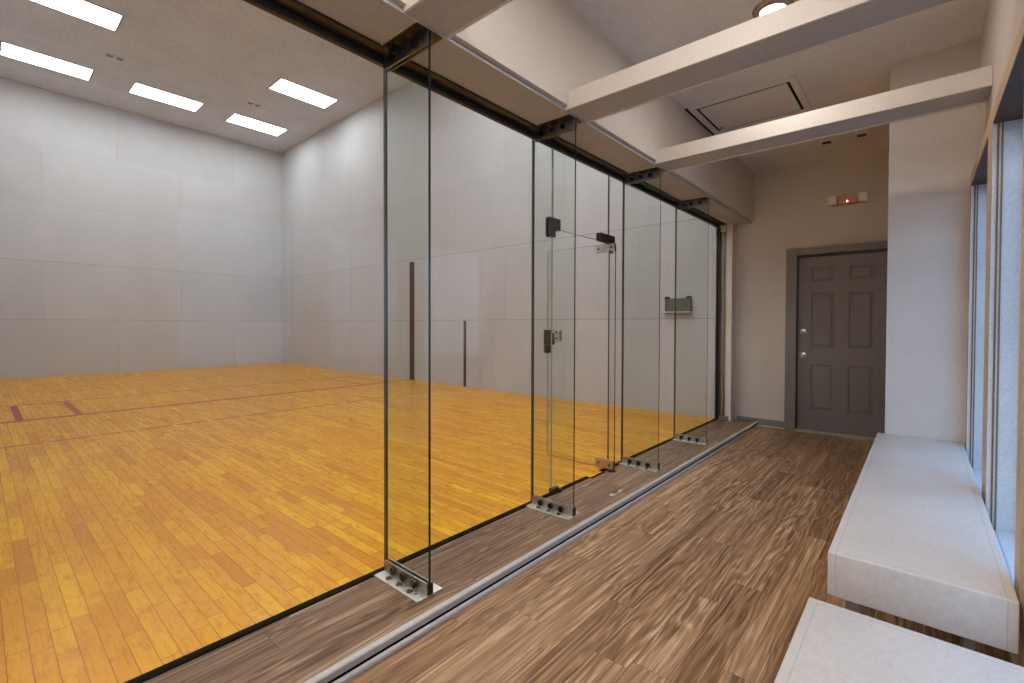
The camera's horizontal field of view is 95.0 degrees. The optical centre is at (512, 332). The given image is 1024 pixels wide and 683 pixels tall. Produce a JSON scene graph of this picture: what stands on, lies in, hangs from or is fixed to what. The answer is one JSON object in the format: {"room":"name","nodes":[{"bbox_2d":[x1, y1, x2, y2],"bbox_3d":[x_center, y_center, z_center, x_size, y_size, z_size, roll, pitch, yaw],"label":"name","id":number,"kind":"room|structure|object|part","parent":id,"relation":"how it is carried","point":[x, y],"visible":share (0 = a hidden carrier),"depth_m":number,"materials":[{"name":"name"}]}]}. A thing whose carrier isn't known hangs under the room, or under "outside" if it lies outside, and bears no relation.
{"room":"court viewing corridor","nodes":[
{"label":"court viewing corridor","id":0,"kind":"room"},
{"bbox_2d":[0,77,281,378],"bbox_3d":[-8.752,-2.156,11.349,0.120,6.240,6.336,1,1,41],"label":"wall","id":1,"kind":"structure","parent":0,"point":[130,242],"depth_m":10.96,"materials":[{"name":"white paint"}]},
{"bbox_2d":[0,0,409,152],"bbox_3d":[-4.136,-5.139,7.308,12.314,0.120,6.368,1,1,41],"label":"ceiling","id":2,"kind":"structure","parent":0,"point":[222,55],"depth_m":8.92,"materials":[{"name":"paint"}]},
{"bbox_2d":[0,41,93,80],"bbox_3d":[-8.797,-5.111,8.881,0.630,0.012,1.240,1,1,41],"label":"recessed light","id":3,"kind":"object","parent":2,"relation":"in","point":[9,50],"visible":1,"depth_m":8.85,"materials":[{"name":"white plastic"}]},
{"bbox_2d":[30,0,123,31],"bbox_3d":[-6.886,-5.080,7.269,0.630,0.012,1.240,1,1,41],"label":"recessed light","id":4,"kind":"object","parent":2,"relation":"in","point":[87,11],"visible":1,"depth_m":7.43,"materials":[{"name":"white plastic"}]},
{"bbox_2d":[103,52,125,61],"bbox_3d":[-7.396,-5.104,8.709,0.160,0.012,0.300,1,1,41],"label":"ceiling plate","id":5,"kind":"object","parent":2,"relation":"attached to","point":[105,53],"visible":1,"depth_m":8.71,"materials":[{"name":"paint"}]},
{"bbox_2d":[128,82,203,111],"bbox_3d":[-7.563,-5.130,10.267,0.630,0.012,1.240,1,1,41],"label":"recessed light","id":6,"kind":"object","parent":2,"relation":"in","point":[139,89],"visible":1,"depth_m":10.24,"materials":[{"name":"white plastic"}]},
{"bbox_2d":[246,101,261,107],"bbox_3d":[-5.829,-5.130,10.553,0.160,0.012,0.300,1,1,41],"label":"ceiling plate","id":7,"kind":"object","parent":2,"relation":"attached to","point":[247,102],"visible":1,"depth_m":10.55,"materials":[{"name":"paint"}]},
{"bbox_2d":[225,113,287,135],"bbox_3d":[-6.356,-5.149,11.668,0.630,0.012,1.240,1,1,41],"label":"recessed light","id":8,"kind":"object","parent":2,"relation":"in","point":[241,120],"visible":1,"depth_m":11.62,"materials":[{"name":"white plastic"}]},
{"bbox_2d":[268,78,338,108],"bbox_3d":[-4.486,-5.118,10.085,0.630,0.012,1.240,1,1,41],"label":"recessed light","id":9,"kind":"object","parent":2,"relation":"in","point":[283,86],"visible":1,"depth_m":10.05,"materials":[{"name":"white plastic"}]},
{"bbox_2d":[0,363,711,682],"bbox_3d":[-4.185,1.080,7.368,12.318,0.161,6.266,1,1,41],"label":"floor","id":10,"kind":"structure","parent":0,"point":[149,520],"depth_m":3.32,"materials":[{"name":"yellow wood"}]},
{"bbox_2d":[143,419,753,682],"bbox_3d":[-0.326,1.174,2.177,0.428,0.160,9.470,1,1,41],"label":"floor","id":11,"kind":"structure","parent":0,"point":[297,647],"depth_m":1.95,"materials":[{"name":"wood"}]},
{"bbox_2d":[374,20,443,602],"bbox_3d":[-0.460,-0.072,2.035,0.320,2.336,0.148,1,1,41],"label":"glass fin","id":12,"kind":"object","parent":11,"relation":"on","point":[414,39],"visible":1,"depth_m":1.96,"materials":[{"name":"glass"}]},
{"bbox_3d":[-0.461,-1.204,2.010,0.306,0.056,0.008,1,1,41],"label":"angle plate","id":13,"kind":"part","parent":12,"relation":"part of","materials":[{"name":"metal"}]},
{"bbox_3d":[-0.468,1.066,2.046,0.306,0.048,0.008,1,1,41],"label":"angle plate","id":14,"kind":"part","parent":12,"relation":"part of","materials":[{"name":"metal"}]},
{"bbox_3d":[-0.460,-0.067,2.038,0.308,2.310,0.012,1,1,41],"label":"pane","id":15,"kind":"part","parent":12,"relation":"part of","materials":[{"name":"clear glass"}]},
{"bbox_3d":[-0.454,1.066,2.062,0.306,0.048,0.008,1,1,41],"label":"angle plate","id":16,"kind":"part","parent":12,"relation":"part of","materials":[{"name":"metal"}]},
{"bbox_3d":[-0.448,-1.204,2.026,0.306,0.056,0.008,1,1,41],"label":"angle plate","id":17,"kind":"part","parent":12,"relation":"part of","materials":[{"name":"metal"}]},
{"bbox_2d":[527,113,583,519],"bbox_3d":[0.246,-0.083,2.845,0.320,2.336,0.148,1,1,41],"label":"glass fin","id":18,"kind":"object","parent":11,"relation":"on","point":[566,123],"visible":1,"depth_m":2.81,"materials":[{"name":"clear glass"}]},
{"bbox_3d":[0.238,1.055,2.857,0.306,0.048,0.008,1,1,41],"label":"angle plate","id":19,"kind":"part","parent":18,"relation":"part of","materials":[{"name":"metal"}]},
{"bbox_3d":[0.252,1.055,2.872,0.306,0.048,0.008,1,1,41],"label":"angle plate","id":20,"kind":"part","parent":18,"relation":"part of","materials":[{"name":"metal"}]},
{"bbox_3d":[0.245,-1.215,2.820,0.306,0.056,0.008,1,1,41],"label":"angle plate","id":21,"kind":"part","parent":18,"relation":"part of","materials":[{"name":"metal"}]},
{"bbox_3d":[0.259,-1.215,2.836,0.306,0.056,0.008,1,1,41],"label":"angle plate","id":22,"kind":"part","parent":18,"relation":"part of","materials":[{"name":"metal"}]},
{"bbox_2d":[544,242,615,471],"bbox_3d":[0.537,0.188,3.825,0.680,1.764,0.071,1,1,41],"label":"door","id":23,"kind":"structure","parent":11,"relation":"on","point":[608,464],"depth_m":3.69,"materials":[{"name":"glass"}]},
{"bbox_3d":[0.368,0.026,3.971,0.090,0.092,0.034,1,1,41],"label":"lock plate","id":24,"kind":"part","parent":23,"relation":"part of","materials":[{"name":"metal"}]},
{"bbox_2d":[609,489,622,495],"bbox_3d":[0.697,1.075,3.161,0.031,0.012,0.140,1,1,41],"label":"floor plate","id":25,"kind":"object","parent":11,"relation":"on","point":[619,490],"visible":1,"depth_m":3.14,"materials":[{"name":"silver metal"}]},
{"bbox_2d":[619,167,664,471],"bbox_3d":[1.022,-0.095,3.735,0.320,2.336,0.148,1,1,41],"label":"glass fin","id":26,"kind":"object","parent":11,"relation":"on","point":[652,173],"visible":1,"depth_m":3.70,"materials":[{"name":"clear glass"}]},
{"bbox_3d":[1.014,1.043,3.746,0.306,0.048,0.008,1,1,41],"label":"angle plate","id":27,"kind":"part","parent":26,"relation":"part of","materials":[{"name":"metal"}]},
{"bbox_3d":[1.020,-1.227,3.710,0.306,0.056,0.008,1,1,41],"label":"angle plate","id":28,"kind":"part","parent":26,"relation":"part of","materials":[{"name":"metal"}]},
{"bbox_3d":[1.034,-1.227,3.726,0.306,0.056,0.008,1,1,41],"label":"angle plate","id":29,"kind":"part","parent":26,"relation":"part of","materials":[{"name":"metal"}]},
{"bbox_2d":[672,196,711,444],"bbox_3d":[1.734,-0.106,4.553,0.320,2.336,0.148,1,1,41],"label":"glass fin","id":30,"kind":"object","parent":11,"relation":"on","point":[701,201],"visible":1,"depth_m":4.52,"materials":[{"name":"clear glass"}]},
{"bbox_3d":[1.726,1.032,4.564,0.306,0.048,0.008,1,1,41],"label":"angle plate","id":31,"kind":"part","parent":30,"relation":"part of","materials":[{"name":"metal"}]},
{"bbox_3d":[1.732,-1.238,4.528,0.306,0.056,0.008,1,1,41],"label":"angle plate","id":32,"kind":"part","parent":30,"relation":"part of","materials":[{"name":"metal"}]},
{"bbox_2d":[281,81,716,418],"bbox_3d":[-2.077,-2.111,9.677,12.144,6.240,0.154,1,1,41],"label":"wall","id":33,"kind":"structure","parent":0,"point":[332,180],"depth_m":8.39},
{"bbox_2d":[124,419,716,682],"bbox_3d":[0.464,1.076,3.364,0.059,0.004,6.096,1,1,41],"label":"trim","id":34,"kind":"structure","parent":33,"relation":"attached to","point":[603,469],"depth_m":1.94,"materials":[{"name":"black metal"}]},
{"bbox_2d":[132,67,385,682],"bbox_3d":[-1.059,-0.050,1.594,0.012,2.291,1.444,1,1,41],"label":"pane","id":35,"kind":"object","parent":34,"relation":"on","point":[229,639],"visible":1,"depth_m":2.12,"materials":[{"name":"clear glass"}]},
{"bbox_2d":[387,139,532,562],"bbox_3d":[-0.228,-0.063,2.548,0.012,2.291,1.062,1,1,41],"label":"pane","id":36,"kind":"object","parent":34,"relation":"on","point":[532,139],"visible":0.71,"depth_m":2.94,"materials":[{"name":"clear glass"}]},
{"bbox_2d":[532,141,561,496],"bbox_3d":[0.230,-0.068,3.059,0.042,2.294,0.284,1,1,41],"label":"pane","id":37,"kind":"object","parent":34,"relation":"on","point":[555,489],"visible":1,"depth_m":3.11,"materials":[{"name":"clear glass"}]},
{"bbox_2d":[607,175,623,464],"bbox_3d":[0.820,-0.079,3.751,0.012,2.291,0.232,1,1,41],"label":"pane","id":38,"kind":"object","parent":34,"relation":"on","point":[609,175],"visible":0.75,"depth_m":3.82,"materials":[{"name":"clear glass"}]},
{"bbox_2d":[622,208,675,456],"bbox_3d":[1.257,-0.086,4.252,0.012,2.291,1.072,1,1,41],"label":"pane","id":39,"kind":"object","parent":34,"relation":"on","point":[675,208],"visible":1,"depth_m":4.65,"materials":[{"name":"clear glass"}]},
{"bbox_2d":[675,208,718,433],"bbox_3d":[2.033,-0.098,5.143,0.012,2.291,1.264,1,1,41],"label":"pane","id":40,"kind":"object","parent":34,"relation":"on","point":[676,208],"visible":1,"depth_m":5.61,"materials":[{"name":"clear glass"}]},
{"bbox_2d":[545,148,614,242],"bbox_3d":[0.510,-0.925,3.376,0.039,0.589,0.860,1,1,41],"label":"transom","id":41,"kind":"object","parent":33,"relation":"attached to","point":[553,225],"visible":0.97,"depth_m":3.13,"materials":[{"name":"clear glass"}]},
{"bbox_2d":[663,296,691,312],"bbox_3d":[2.078,-0.349,5.938,0.355,0.210,0.065,1,1,41],"label":"wall box","id":42,"kind":"object","parent":33,"relation":"attached to","point":[682,304],"visible":1,"depth_m":5.90,"materials":[{"name":"black metal"}]},
{"bbox_2d":[715,228,720,419],"bbox_3d":[2.470,-0.101,5.636,0.032,2.296,0.055,1,1,41],"label":"trim","id":43,"kind":"structure","parent":33,"relation":"attached to","point":[718,314],"depth_m":5.62,"materials":[{"name":"black metal"}]},
{"bbox_2d":[720,233,726,414],"bbox_3d":[2.546,-0.096,5.646,0.066,2.186,0.060,1,1,41],"label":"trim","id":44,"kind":"structure","parent":33,"relation":"attached to","point":[724,235],"depth_m":5.64,"materials":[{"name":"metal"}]},
{"bbox_2d":[720,224,726,232],"bbox_3d":[2.533,-1.244,5.615,0.073,0.090,0.079,1,1,41],"label":"trim","id":45,"kind":"structure","parent":33,"relation":"attached to","point":[723,227],"depth_m":5.58,"materials":[{"name":"white paint"}]},
{"bbox_2d":[719,415,728,420],"bbox_3d":[2.539,1.022,5.633,0.115,0.050,0.089,1,1,41],"label":"trim","id":46,"kind":"structure","parent":33,"relation":"attached to","point":[721,417],"depth_m":5.60,"materials":[{"name":"grey paint"}]},
{"bbox_2d":[297,0,750,224],"bbox_3d":[-0.332,-1.583,2.144,0.296,0.684,9.230,1,1,41],"label":"ceiling","id":47,"kind":"structure","parent":0,"point":[377,21],"depth_m":2.37,"materials":[{"name":"paint"}]},
{"bbox_2d":[243,0,725,227],"bbox_3d":[0.495,-1.238,3.305,0.090,0.043,6.096,1,1,41],"label":"trim","id":48,"kind":"structure","parent":47,"relation":"attached to","point":[294,12],"depth_m":2.31,"materials":[{"name":"black metal"}]},
{"bbox_2d":[391,0,753,221],"bbox_3d":[-0.209,-1.541,2.038,0.028,0.564,9.230,1,1,41],"label":"wall","id":49,"kind":"structure","parent":0,"point":[549,46],"depth_m":2.71,"materials":[{"name":"white paint"}]},
{"bbox_2d":[379,0,751,222],"bbox_3d":[-0.221,-1.242,2.052,0.011,0.011,9.230,1,1,41],"label":"trim","id":50,"kind":"structure","parent":49,"relation":"attached to","point":[386,2],"depth_m":2.39,"materials":[{"name":"paint"}]},
{"bbox_2d":[335,426,1012,682],"bbox_3d":[0.521,1.209,1.439,1.820,0.120,9.470,1,1,41],"label":"floor","id":51,"kind":"structure","parent":0,"point":[711,576],"depth_m":2.06,"materials":[{"name":"brown wood"}]},
{"bbox_2d":[303,421,759,682],"bbox_3d":[-0.159,1.107,2.029,0.023,0.032,9.229,1,1,41],"label":"trim","id":52,"kind":"structure","parent":51,"relation":"on","point":[325,676],"depth_m":2.03,"materials":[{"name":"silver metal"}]},
{"bbox_2d":[774,597,1023,682],"bbox_3d":[0.222,0.953,0.284,0.433,0.426,2.300,1,1,41],"label":"bench","id":53,"kind":"object","parent":51,"relation":"on","point":[830,643],"visible":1,"depth_m":1.05,"materials":[{"name":"white laminate"}]},
{"bbox_2d":[827,433,1019,653],"bbox_3d":[1.954,0.926,2.273,0.433,0.426,2.295,1,1,41],"label":"bench","id":54,"kind":"object","parent":51,"relation":"on","point":[915,539],"visible":0.89,"depth_m":1.58,"materials":[{"name":"white laminate"}]},
{"bbox_3d":[1.165,1.006,1.607,0.053,0.283,0.044,1,1,41],"label":"leg","id":55,"kind":"part","parent":54,"relation":"part of","materials":[{"name":"grey paint"}]},
{"bbox_3d":[1.380,1.010,1.419,0.038,0.283,0.044,1,1,41],"label":"leg","id":56,"kind":"part","parent":54,"relation":"part of","materials":[{"name":"grey paint"}]},
{"bbox_2d":[566,0,987,172],"bbox_3d":[0.498,-1.861,1.417,1.903,0.100,9.470,1,1,41],"label":"ceiling","id":57,"kind":"structure","parent":0,"point":[855,67],"depth_m":3.03,"materials":[{"name":"paint"}]},
{"bbox_2d":[685,75,812,134],"bbox_3d":[1.950,-1.839,3.874,0.794,0.015,0.690,1,1,41],"label":"ceiling hatch","id":58,"kind":"object","parent":57,"relation":"attached to","point":[785,97],"visible":1,"depth_m":3.83,"materials":[{"name":"paint"}]},
{"bbox_3d":[1.957,-1.841,3.870,0.638,0.007,0.546,1,1,41],"label":"hatch panel","id":59,"kind":"part","parent":58,"relation":"part of","materials":[{"name":"paint"}]},
{"bbox_2d":[752,0,793,17],"bbox_3d":[1.465,-1.812,2.645,0.208,0.034,0.208,1,1,41],"label":"recessed light","id":60,"kind":"object","parent":57,"relation":"in","point":[766,6],"visible":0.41,"depth_m":2.60,"materials":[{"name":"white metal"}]},
{"bbox_3d":[1.465,-1.810,2.645,0.124,0.030,0.124,1,1,41],"label":"bulb","id":61,"kind":"part","parent":60,"relation":"part of","materials":[{"name":"white glass"}]},
{"bbox_2d":[819,139,833,144],"bbox_3d":[3.055,-1.850,4.568,0.110,0.009,0.110,1,1,41],"label":"ceiling vent","id":62,"kind":"object","parent":57,"relation":"in","point":[825,142],"visible":1,"depth_m":4.56,"materials":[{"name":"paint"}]},
{"bbox_2d":[854,131,868,137],"bbox_3d":[3.262,-1.847,4.388,0.110,0.009,0.110,1,1,41],"label":"ceiling vent","id":63,"kind":"object","parent":57,"relation":"in","point":[862,134],"visible":1,"depth_m":4.37,"materials":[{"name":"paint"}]},
{"bbox_2d":[720,147,888,437],"bbox_3d":[3.427,-0.382,5.087,2.269,3.160,0.120,1,1,41],"label":"wall","id":64,"kind":"structure","parent":0,"point":[792,210],"depth_m":5.34,"materials":[{"name":"white paint"}]},
{"bbox_2d":[725,223,735,420],"bbox_3d":[2.611,-0.121,5.619,0.063,2.336,0.155,1,1,41],"label":"trim","id":65,"kind":"structure","parent":64,"relation":"attached to","point":[731,228],"depth_m":5.57,"materials":[{"name":"white paint"}]},
{"bbox_2d":[737,416,783,427],"bbox_3d":[2.894,1.048,5.482,0.510,0.085,0.012,1,1,41],"label":"baseboard","id":66,"kind":"structure","parent":64,"relation":"attached to","point":[765,422],"depth_m":5.44,"materials":[{"name":"grey paint"}]},
{"bbox_2d":[784,241,887,441],"bbox_3d":[3.432,0.090,4.959,0.968,2.020,0.076,1,1,41],"label":"door","id":67,"kind":"structure","parent":64,"relation":"in","point":[836,317],"depth_m":4.97,"materials":[{"name":"grey paint"}]},
{"bbox_3d":[3.186,0.251,5.163,0.064,0.064,0.058,1,1,41],"label":"knob","id":68,"kind":"part","parent":67,"relation":"part of","materials":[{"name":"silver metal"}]},
{"bbox_2d":[828,191,867,206],"bbox_3d":[3.488,-1.387,4.888,0.339,0.100,0.079,1,1,41],"label":"emergency light","id":69,"kind":"object","parent":64,"relation":"attached to","point":[849,199],"visible":1,"depth_m":4.88,"materials":[{"name":"plastic"}]},
{"bbox_2d":[885,39,979,447],"bbox_3d":[3.128,-0.383,3.530,0.436,3.010,1.160,1,1,41],"label":"wall pier","id":70,"kind":"object","parent":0,"point":[932,158],"visible":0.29,"depth_m":3.09,"materials":[{"name":"white paint"}]},
{"bbox_2d":[978,0,1023,664],"bbox_3d":[1.167,-0.370,0.856,0.120,3.060,9.470,1,1,41],"label":"wall","id":71,"kind":"structure","parent":0,"point":[1002,20],"depth_m":2.23,"materials":[{"name":"white paint"}]},
{"bbox_2d":[403,0,512,39],"bbox_3d":[0.321,-1.274,1.312,1.776,0.104,0.225,1,1,41],"label":"ceiling beam","id":72,"kind":"structure","parent":71,"relation":"attached to","point":[448,18],"depth_m":1.81,"materials":[{"name":"white paint"}]},
{"bbox_2d":[565,0,961,122],"bbox_3d":[1.035,-1.285,2.132,1.776,0.104,0.220,1,1,41],"label":"ceiling beam","id":73,"kind":"structure","parent":71,"relation":"attached to","point":[801,26],"depth_m":2.08,"materials":[{"name":"white paint"}]},
{"bbox_2d":[654,65,992,171],"bbox_3d":[1.803,-1.297,3.013,1.776,0.104,0.229,1,1,41],"label":"ceiling beam","id":74,"kind":"structure","parent":71,"relation":"attached to","point":[973,87],"depth_m":2.80,"materials":[{"name":"white paint"}]},
{"bbox_2d":[965,115,990,500],"bbox_3d":[2.556,-0.013,2.495,0.138,1.930,1.160,1,1,41],"label":"window","id":75,"kind":"structure","parent":71,"relation":"in","point":[980,175],"depth_m":2.87,"materials":[{"name":"clear glass"}]},
{"bbox_2d":[984,14,1023,666],"bbox_3d":[1.835,-0.002,1.667,0.138,1.930,1.015,1,1,41],"label":"window","id":76,"kind":"structure","parent":71,"relation":"in","point":[1004,405],"depth_m":1.98,"materials":[{"name":"clear glass"}]},
{"bbox_2d":[1022,578,1023,666],"bbox_3d":[1.111,0.010,0.836,0.138,1.930,1.060,1,1,41],"label":"window","id":77,"kind":"structure","parent":71,"relation":"in","point":[1023,578],"depth_m":1.28,"materials":[{"name":"black metal"}]}
]}

